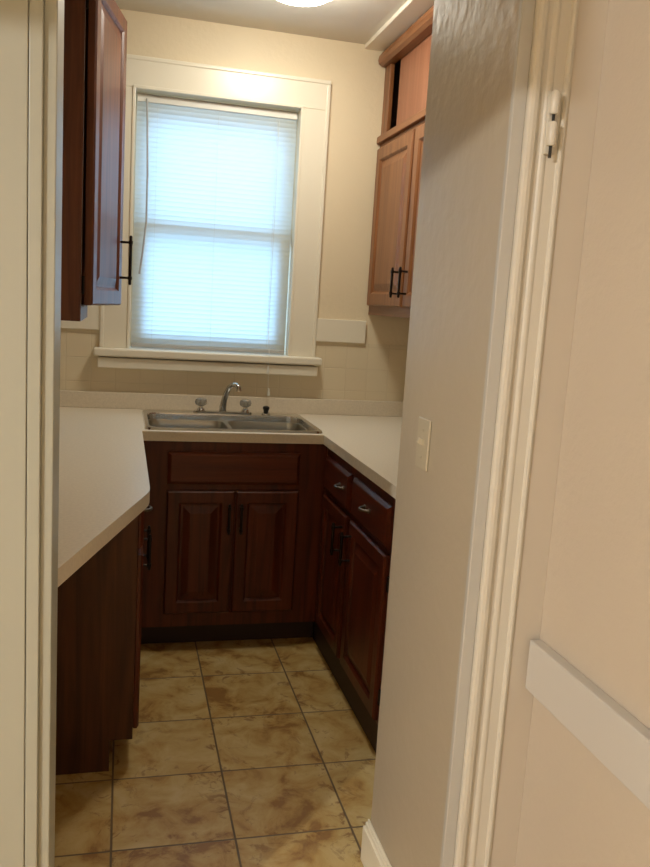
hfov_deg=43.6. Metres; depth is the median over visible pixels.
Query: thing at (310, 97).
window
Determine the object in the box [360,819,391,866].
baseboard
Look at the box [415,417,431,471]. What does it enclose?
light switch
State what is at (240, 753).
floor
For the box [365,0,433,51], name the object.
trim
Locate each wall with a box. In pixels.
[60,9,409,454]
[515,0,649,866]
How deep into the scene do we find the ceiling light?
3.01 m
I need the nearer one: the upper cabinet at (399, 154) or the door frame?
the door frame
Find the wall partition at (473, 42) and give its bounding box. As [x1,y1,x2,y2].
[371,0,519,866]
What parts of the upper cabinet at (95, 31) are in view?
frame, door, raised panel, handle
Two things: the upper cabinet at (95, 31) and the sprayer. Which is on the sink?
the sprayer
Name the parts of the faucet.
handle, knob, plate, spout, handle, knob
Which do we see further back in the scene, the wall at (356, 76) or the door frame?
the wall at (356, 76)
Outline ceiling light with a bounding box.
[279,0,329,5]
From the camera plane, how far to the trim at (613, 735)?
1.36 m
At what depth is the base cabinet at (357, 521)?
2.87 m
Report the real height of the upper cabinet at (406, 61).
0.376 m
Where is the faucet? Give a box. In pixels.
[193,382,251,414]
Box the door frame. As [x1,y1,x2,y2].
[0,0,608,866]
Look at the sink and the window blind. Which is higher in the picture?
the window blind
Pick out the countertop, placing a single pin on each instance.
(104, 485)
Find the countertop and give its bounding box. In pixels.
[58,390,402,586]
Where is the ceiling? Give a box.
[115,0,407,43]
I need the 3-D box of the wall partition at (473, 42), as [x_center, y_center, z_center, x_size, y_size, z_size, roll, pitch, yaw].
[0.677,-0.119,1.815,0.889,2.620,0.465,1,9,-14]
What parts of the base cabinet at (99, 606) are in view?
door, drawer, handle, handle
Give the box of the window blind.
[131,93,297,395]
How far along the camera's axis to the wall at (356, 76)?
3.78 m
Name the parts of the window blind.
ladder cord, rail, ladder cord, ladder cord, pull cord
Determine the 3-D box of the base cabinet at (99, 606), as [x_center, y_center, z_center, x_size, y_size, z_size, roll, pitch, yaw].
[-0.903,0.514,2.793,0.588,0.872,0.915,1,9,-14]
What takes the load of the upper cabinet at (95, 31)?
attached to the wall
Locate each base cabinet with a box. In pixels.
[56,505,152,774]
[141,441,327,643]
[313,448,395,752]
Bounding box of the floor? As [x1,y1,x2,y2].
[54,622,375,866]
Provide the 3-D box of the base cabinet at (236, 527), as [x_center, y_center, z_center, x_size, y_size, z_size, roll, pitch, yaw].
[-0.452,0.418,3.584,0.774,0.872,0.662,1,9,-14]
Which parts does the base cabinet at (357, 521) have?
raised panel, door, handle, drawer, handle, raised panel, door, drawer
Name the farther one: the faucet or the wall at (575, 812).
the faucet
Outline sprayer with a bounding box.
[261,406,269,414]
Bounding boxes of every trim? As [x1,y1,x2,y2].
[61,305,99,329]
[316,318,365,343]
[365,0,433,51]
[525,639,649,809]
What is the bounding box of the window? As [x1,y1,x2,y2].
[94,54,330,375]
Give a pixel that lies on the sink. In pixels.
(152, 419)
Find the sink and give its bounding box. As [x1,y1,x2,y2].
[142,410,322,433]
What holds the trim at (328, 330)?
attached to the wall at (356, 76)
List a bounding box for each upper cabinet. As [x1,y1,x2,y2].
[61,0,132,320]
[367,108,425,317]
[378,5,433,134]
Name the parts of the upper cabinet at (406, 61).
sliding panel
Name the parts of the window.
sill, sash, sash, casing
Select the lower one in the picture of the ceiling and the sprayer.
the sprayer
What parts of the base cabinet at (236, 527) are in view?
door, raised panel, handle, false drawer, handle, door, raised panel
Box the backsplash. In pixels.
[60,390,402,416]
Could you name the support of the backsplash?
attached to the wall at (356, 76)
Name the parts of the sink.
bowl, bowl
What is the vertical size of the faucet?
0.149 m
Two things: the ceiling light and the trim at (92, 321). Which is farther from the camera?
the trim at (92, 321)
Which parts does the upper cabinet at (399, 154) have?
raised panel, door, handle, divider rail, handle, door, raised panel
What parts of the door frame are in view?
casing, casing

